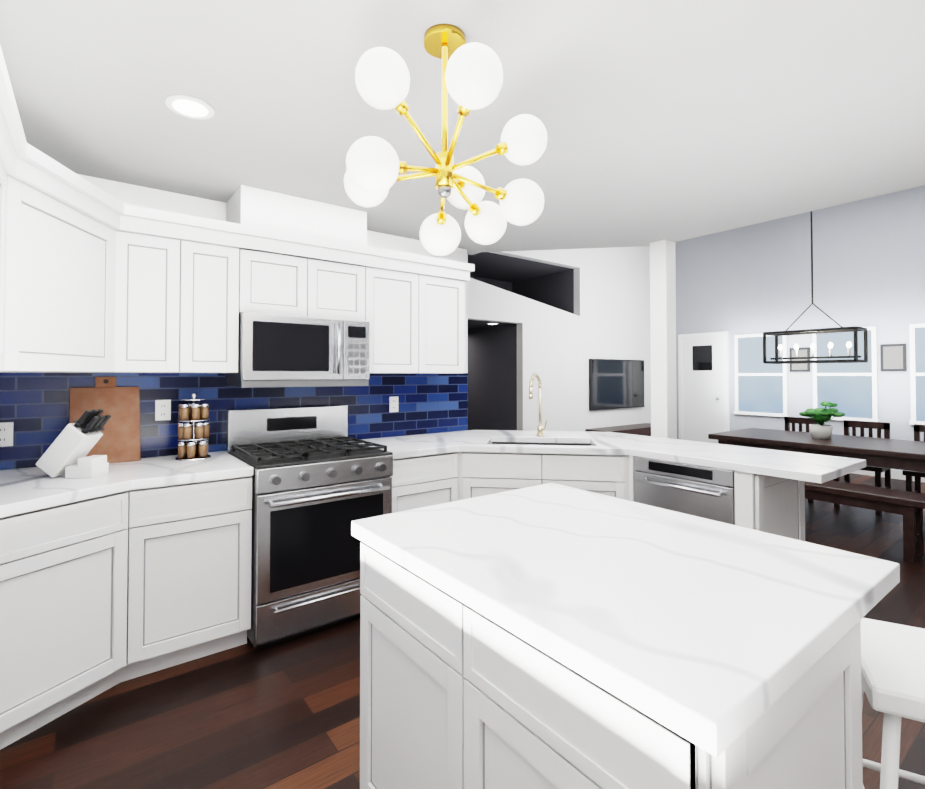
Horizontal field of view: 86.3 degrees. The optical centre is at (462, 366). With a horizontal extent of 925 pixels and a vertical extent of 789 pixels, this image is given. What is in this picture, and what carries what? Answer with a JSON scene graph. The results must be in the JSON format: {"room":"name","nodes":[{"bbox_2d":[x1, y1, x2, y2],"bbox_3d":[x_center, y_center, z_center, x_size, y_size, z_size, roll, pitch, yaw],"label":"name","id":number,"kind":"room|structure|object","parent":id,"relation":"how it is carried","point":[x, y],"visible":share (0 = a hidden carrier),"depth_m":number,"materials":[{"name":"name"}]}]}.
{"room":"kitchen","nodes":[
{"label":"kitchen","id":0,"kind":"room"},
{"bbox_2d":[6,174,466,469],"bbox_3d":[-1.289,-0.678,3.199,3.240,4.200,0.120,1,-1,-37],"label":"wall","id":1,"kind":"structure","parent":0,"point":[136,195],"depth_m":2.91,"materials":[{"name":"white paint"}]},
{"bbox_2d":[0,93,23,372],"bbox_3d":[-1.610,-0.368,1.469,0.398,0.760,0.507,1,-1,-37],"label":"upper cabinet","id":2,"kind":"object","parent":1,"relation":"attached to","point":[11,147],"depth_m":1.73,"materials":[{"name":"white paint"}]},
{"bbox_2d":[20,145,143,372],"bbox_3d":[-1.612,-0.358,2.046,0.398,0.760,0.658,1,-1,-37],"label":"upper cabinet","id":3,"kind":"object","parent":1,"relation":"attached to","point":[94,278],"depth_m":2.10,"materials":[{"name":"white paint"}]},
{"bbox_2d":[140,213,199,372],"bbox_3d":[-1.652,-0.349,2.587,0.380,0.760,0.397,1,-1,-37],"label":"upper cabinet","id":4,"kind":"object","parent":1,"relation":"attached to","point":[170,287],"depth_m":2.52,"materials":[{"name":"white paint"}]},
{"bbox_2d":[196,225,238,372],"bbox_3d":[-1.449,-0.345,2.773,0.402,0.760,0.345,1,-1,-37],"label":"upper cabinet","id":5,"kind":"object","parent":1,"relation":"attached to","point":[217,347],"depth_m":2.66,"materials":[{"name":"white paint"}]},
{"bbox_2d":[0,373,467,469],"bbox_3d":[-1.200,0.274,3.164,3.120,0.475,0.002,1,-1,-37],"label":"tile backsplash","id":6,"kind":"structure","parent":1,"relation":"attached to","point":[34,407],"depth_m":2.93,"materials":[{"name":"blue tile"}]},
{"bbox_2d":[0,422,13,446],"bbox_3d":[-2.221,0.328,2.383,0.076,0.116,0.008,1,-1,-37],"label":"electrical outlet plate","id":7,"kind":"object","parent":6,"relation":"attached to","point":[6,433],"visible":1,"depth_m":2.39,"materials":[{"name":"white plastic"}]},
{"bbox_2d":[155,400,170,420],"bbox_3d":[-1.691,0.245,2.786,0.076,0.116,0.008,1,-1,-37],"label":"electrical outlet plate","id":8,"kind":"object","parent":6,"relation":"attached to","point":[162,409],"visible":1,"depth_m":2.78,"materials":[{"name":"white plastic"}]},
{"bbox_2d":[389,396,397,411],"bbox_3d":[-0.511,0.281,3.679,0.076,0.116,0.008,1,-1,-37],"label":"electrical outlet plate","id":9,"kind":"object","parent":6,"relation":"attached to","point":[393,404],"visible":1,"depth_m":3.67,"materials":[{"name":"white plastic"}]},
{"bbox_2d":[224,185,311,260],"bbox_3d":[-1.178,-0.826,2.977,0.380,0.348,0.360,1,-1,-37],"label":"soffit","id":10,"kind":"object","parent":1,"relation":"attached to","point":[262,221],"depth_m":2.82,"materials":[{"name":"white paint"}]},
{"bbox_2d":[236,249,319,317],"bbox_3d":[-1.160,-0.508,2.995,0.438,0.427,0.345,1,-1,-37],"label":"upper cabinet","id":11,"kind":"object","parent":1,"relation":"attached to","point":[265,283],"depth_m":2.85,"materials":[{"name":"white paint"}]},
{"bbox_2d":[226,312,369,387],"bbox_3d":[-0.996,-0.086,3.036,0.754,0.410,0.456,1,-1,-37],"label":"over-the-range microwave","id":12,"kind":"object","parent":11,"relation":"attached to","point":[284,351],"visible":1,"depth_m":2.85,"materials":[{"name":"silver metal"}]},
{"bbox_2d":[320,261,355,319],"bbox_3d":[-0.903,-0.505,3.189,0.438,0.427,0.345,1,-1,-37],"label":"upper cabinet","id":13,"kind":"object","parent":1,"relation":"attached to","point":[337,282],"depth_m":3.08,"materials":[{"name":"white paint"}]},
{"bbox_2d":[312,200,371,268],"bbox_3d":[-0.875,-0.822,3.206,0.380,0.348,0.360,1,-1,-37],"label":"upper cabinet","id":14,"kind":"object","parent":1,"relation":"attached to","point":[339,234],"depth_m":3.06,"materials":[{"name":"white paint"}]},
{"bbox_2d":[356,253,427,373],"bbox_3d":[-0.567,-0.334,3.440,0.520,0.760,0.345,1,-1,-37],"label":"upper cabinet","id":15,"kind":"object","parent":1,"relation":"attached to","point":[392,295],"depth_m":3.32,"materials":[{"name":"white paint"}]},
{"bbox_2d":[428,265,467,373],"bbox_3d":[-0.268,-0.330,3.666,0.462,0.760,0.345,1,-1,-37],"label":"upper cabinet","id":16,"kind":"object","parent":1,"relation":"attached to","point":[446,285],"depth_m":3.57,"materials":[{"name":"white paint"}]},
{"bbox_2d":[0,473,924,788],"bbox_3d":[1.725,1.491,4.250,9.520,0.100,11.200,1,-1,-37],"label":"floor","id":17,"kind":"structure","parent":0,"point":[276,715],"depth_m":1.95,"materials":[{"name":"brown wood"}]},
{"bbox_2d":[0,476,251,749],"bbox_3d":[-1.617,0.969,2.167,1.256,0.870,1.074,1,-1,-37],"label":"base cabinet","id":18,"kind":"object","parent":17,"relation":"on","point":[100,594],"visible":1,"depth_m":1.77,"materials":[{"name":"white paint"}]},
{"bbox_2d":[0,451,252,516],"bbox_3d":[-1.605,0.514,2.163,1.251,0.040,1.096,1,-1,-37],"label":"countertop","id":19,"kind":"structure","parent":18,"relation":"on","point":[22,490],"depth_m":2.20,"materials":[{"name":"stone"}]},
{"bbox_2d":[35,409,110,477],"bbox_3d":[-1.762,0.345,2.243,0.256,0.300,0.120,0,-1,-2],"label":"knife block","id":20,"kind":"object","parent":19,"relation":"on","point":[69,449],"visible":1,"depth_m":2.19,"materials":[{"name":"white wood"}]},
{"bbox_2d":[69,377,140,462],"bbox_3d":[-1.869,0.278,2.585,0.300,0.450,0.095,1,-1,-40],"label":"cutting board","id":21,"kind":"object","parent":19,"relation":"on","point":[118,441],"visible":0.83,"depth_m":2.60,"materials":[{"name":"brown wood"}]},
{"bbox_2d":[175,393,210,461],"bbox_3d":[-1.458,0.323,2.676,0.170,0.358,0.170,1,-1,-37],"label":"spice rack","id":22,"kind":"object","parent":19,"relation":"on","point":[193,427],"visible":1,"depth_m":2.63,"materials":[{"name":"brown glass"}]},
{"bbox_2d":[226,405,392,647],"bbox_3d":[-0.897,0.837,2.890,0.754,1.160,0.752,1,-1,-37],"label":"range","id":23,"kind":"object","parent":17,"relation":"on","point":[320,482],"visible":0.92,"depth_m":2.62,"materials":[{"name":"silver metal"}]},
{"bbox_2d":[454,452,635,501],"bbox_3d":[0.521,0.987,3.161,0.801,0.870,0.822,1,-1,-37],"label":"base cabinet","id":24,"kind":"object","parent":17,"relation":"on","point":[476,474],"depth_m":3.15,"materials":[{"name":"white paint"}]},
{"bbox_2d":[349,430,865,483],"bbox_3d":[0.680,0.530,3.056,1.947,0.040,2.430,1,-1,-37],"label":"countertop","id":25,"kind":"structure","parent":24,"relation":"on","point":[815,468],"depth_m":3.11,"materials":[{"name":"stone"}]},
{"bbox_2d":[529,374,547,435],"bbox_3d":[0.538,0.284,3.630,0.230,0.469,0.130,1,-1,-37],"label":"faucet","id":26,"kind":"object","parent":25,"relation":"on","point":[540,428],"visible":1,"depth_m":3.69,"materials":[{"name":"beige metal"}]},
{"bbox_2d":[491,442,591,445],"bbox_3d":[0.546,0.670,3.437,0.750,0.223,0.430,0,-1,8],"label":"sink basin","id":27,"kind":"object","parent":25,"relation":"in","point":[572,444],"visible":0.04,"depth_m":3.63,"materials":[{"name":"silver metal"}]},
{"bbox_2d":[634,456,734,524],"bbox_3d":[1.455,0.934,2.977,0.647,0.764,0.592,1,-1,-37],"label":"dishwasher","id":28,"kind":"object","parent":24,"relation":"in","point":[700,491],"visible":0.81,"depth_m":2.78,"materials":[{"name":"silver metal"}]},
{"bbox_2d":[360,542,862,788],"bbox_3d":[0.257,0.954,1.280,0.645,0.870,1.100,1,-1,-37],"label":"kitchen island","id":29,"kind":"object","parent":17,"relation":"on","point":[455,693],"visible":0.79,"depth_m":0.99,"materials":[{"name":"white paint"}]},
{"bbox_2d":[351,483,899,757],"bbox_3d":[0.353,0.498,1.360,0.905,0.045,1.120,1,-1,-37],"label":"island countertop","id":30,"kind":"structure","parent":29,"relation":"on","point":[716,639],"depth_m":1.05,"materials":[{"name":"stone"}]},
{"bbox_2d":[586,423,650,435],"bbox_3d":[2.636,1.227,7.791,1.600,0.550,0.440,1,-1,-37],"label":"media console","id":31,"kind":"object","parent":17,"relation":"on","point":[644,429],"visible":0.23,"depth_m":7.58,"materials":[{"name":"brown wood"}]},
{"bbox_2d":[650,239,676,438],"bbox_3d":[1.586,0.224,3.891,0.170,2.420,0.170,1,-1,-37],"label":"post","id":32,"kind":"object","parent":17,"relation":"on","point":[663,336],"visible":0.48,"depth_m":3.85,"materials":[{"name":"white paint"}]},
{"bbox_2d":[785,417,823,502],"bbox_3d":[3.781,1.023,5.551,0.420,0.880,0.420,1,-1,-37],"label":"dining chair","id":33,"kind":"object","parent":17,"relation":"on","point":[800,421],"visible":0.08,"depth_m":5.69,"materials":[{"name":"brown wood"}]},
{"bbox_2d":[708,428,924,471],"bbox_3d":[3.597,1.073,4.683,1.020,0.750,2.020,1,-1,-37],"label":"dining table","id":34,"kind":"object","parent":17,"relation":"on","point":[909,455],"visible":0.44,"depth_m":4.49,"materials":[{"name":"brown wood"}]},
{"bbox_2d":[799,401,844,438],"bbox_3d":[3.473,0.518,4.814,0.406,0.362,0.359,1,-1,-37],"label":"potted plant","id":35,"kind":"object","parent":34,"relation":"on","point":[819,430],"visible":1,"depth_m":4.76,"materials":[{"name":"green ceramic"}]},
{"bbox_2d":[834,420,890,514],"bbox_3d":[4.125,1.015,5.097,0.420,0.880,0.420,1,-1,-37],"label":"dining chair","id":36,"kind":"object","parent":17,"relation":"on","point":[871,426],"visible":0.33,"depth_m":5.11,"materials":[{"name":"brown wood"}]},
{"bbox_2d":[805,480,924,562],"bbox_3d":[2.986,1.210,4.237,0.350,0.460,1.550,1,-1,-37],"label":"bench","id":37,"kind":"object","parent":17,"relation":"on","point":[909,506],"visible":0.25,"depth_m":3.76,"materials":[{"name":"brown wood"}]},
{"bbox_2d":[861,618,924,788],"bbox_3d":[1.202,1.058,1.203,0.412,0.661,0.412,-1,-1,28],"label":"stool","id":38,"kind":"object","parent":17,"relation":"on","point":[893,671],"visible":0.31,"depth_m":1.17,"materials":[{"name":"white wood"}]},
{"bbox_2d":[902,424,924,492],"bbox_3d":[4.469,1.007,4.642,0.420,0.880,0.420,1,-1,-37],"label":"dining chair","id":39,"kind":"object","parent":17,"relation":"on","point":[918,428],"visible":0.4,"depth_m":4.83,"materials":[{"name":"brown wood"}]},
{"bbox_2d":[0,0,924,254],"bbox_3d":[1.112,-1.096,1.003,4.410,0.120,6.530,1,-1,-37],"label":"ceiling","id":40,"kind":"structure","parent":0,"point":[675,120],"depth_m":1.91,"materials":[{"name":"paint"}]},
{"bbox_2d":[165,94,214,118],"bbox_3d":[-1.065,-1.014,1.931,0.170,0.011,0.170,1,-1,-37],"label":"recessed light","id":41,"kind":"object","parent":40,"relation":"in","point":[189,106],"visible":1,"depth_m":1.92,"materials":[{"name":"white"}]},
{"bbox_2d":[344,23,546,255],"bbox_3d":[-0.038,-0.718,1.565,0.677,0.616,0.665,1,-1,-37],"label":"sputnik chandelier","id":42,"kind":"object","parent":40,"relation":"hanging from","point":[472,76],"visible":1,"depth_m":1.52,"materials":[{"name":"white glass"}]},
{"bbox_2d":[468,252,573,429],"bbox_3d":[-0.050,-0.053,8.089,2.390,3.120,2.980,1,-1,-37],"label":"wall","id":43,"kind":"structure","parent":0,"point":[492,377],"depth_m":7.41,"materials":[{"name":"grey paint"}]},
{"bbox_2d":[467,246,650,430],"bbox_3d":[1.472,-0.607,7.306,6.120,4.200,0.120,1,-1,-37],"label":"wall","id":44,"kind":"structure","parent":0,"point":[558,349],"depth_m":7.44,"materials":[{"name":"white paint"}]},
{"bbox_2d":[589,359,643,409],"bbox_3d":[2.514,0.280,7.969,1.400,0.790,0.052,1,-1,-37],"label":"wall-mounted tv","id":45,"kind":"object","parent":44,"relation":"attached to","point":[615,384],"visible":1,"depth_m":7.89,"materials":[{"name":"black glass"}]},
{"bbox_2d":[675,185,924,469],"bbox_3d":[6.248,-0.630,5.966,0.120,4.200,8.020,1,-1,-37],"label":"wall","id":46,"kind":"structure","parent":0,"point":[868,262],"depth_m":7.28,"materials":[{"name":"grey paint"}]},
{"bbox_2d":[678,331,729,442],"bbox_3d":[4.148,0.465,8.535,0.103,2.100,0.860,1,-1,-37],"label":"back door","id":47,"kind":"structure","parent":46,"relation":"in","point":[703,381],"depth_m":8.53,"materials":[{"name":"white wood"}]},
{"bbox_2d":[734,333,788,416],"bbox_3d":[4.718,0.122,7.831,0.050,1.300,0.780,1,-1,-37],"label":"window","id":48,"kind":"structure","parent":46,"relation":"in","point":[761,388],"depth_m":7.85,"materials":[{"name":"glass"}]},
{"bbox_2d":[790,347,809,371],"bbox_3d":[5.061,-0.105,7.405,0.022,0.360,0.260,1,-1,-37],"label":"picture frame","id":49,"kind":"object","parent":46,"relation":"attached to","point":[803,352],"visible":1,"depth_m":7.39,"materials":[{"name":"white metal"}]},
{"bbox_2d":[812,326,878,421],"bbox_3d":[5.376,0.107,6.962,0.050,1.300,0.760,1,-1,-37],"label":"window","id":50,"kind":"structure","parent":46,"relation":"in","point":[850,390],"depth_m":6.93,"materials":[{"name":"glass"}]},
{"bbox_2d":[851,469,924,482],"bbox_3d":[6.230,1.408,5.842,0.014,0.120,7.900,1,-1,-37],"label":"baseboard","id":51,"kind":"structure","parent":46,"relation":"attached to","point":[896,474],"depth_m":6.53,"materials":[{"name":"white wood"}]},
{"bbox_2d":[880,344,906,370],"bbox_3d":[5.713,-0.120,6.543,0.022,0.360,0.260,1,-1,-37],"label":"picture frame","id":52,"kind":"object","parent":46,"relation":"attached to","point":[892,357],"visible":0.96,"depth_m":6.53,"materials":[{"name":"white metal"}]},
{"bbox_2d":[909,323,924,424],"bbox_3d":[6.039,0.092,6.085,0.050,1.300,0.800,1,-1,-37],"label":"window","id":53,"kind":"structure","parent":46,"relation":"in","point":[917,363],"depth_m":6.35,"materials":[{"name":"glass"}]},
{"bbox_3d":[2.913,-2.682,5.272,6.320,0.120,11.120,1,-1,-37],"label":"ceiling","id":54,"kind":"structure","parent":0,"visible":0},
{"bbox_2d":[763,211,867,363],"bbox_3d":[3.472,-1.327,4.906,0.324,2.582,0.784,1,-1,-37],"label":"dining pendant light","id":55,"kind":"object","parent":54,"relation":"hanging from","point":[854,329],"visible":0.96,"depth_m":4.86,"materials":[{"name":"black metal"}]}
]}

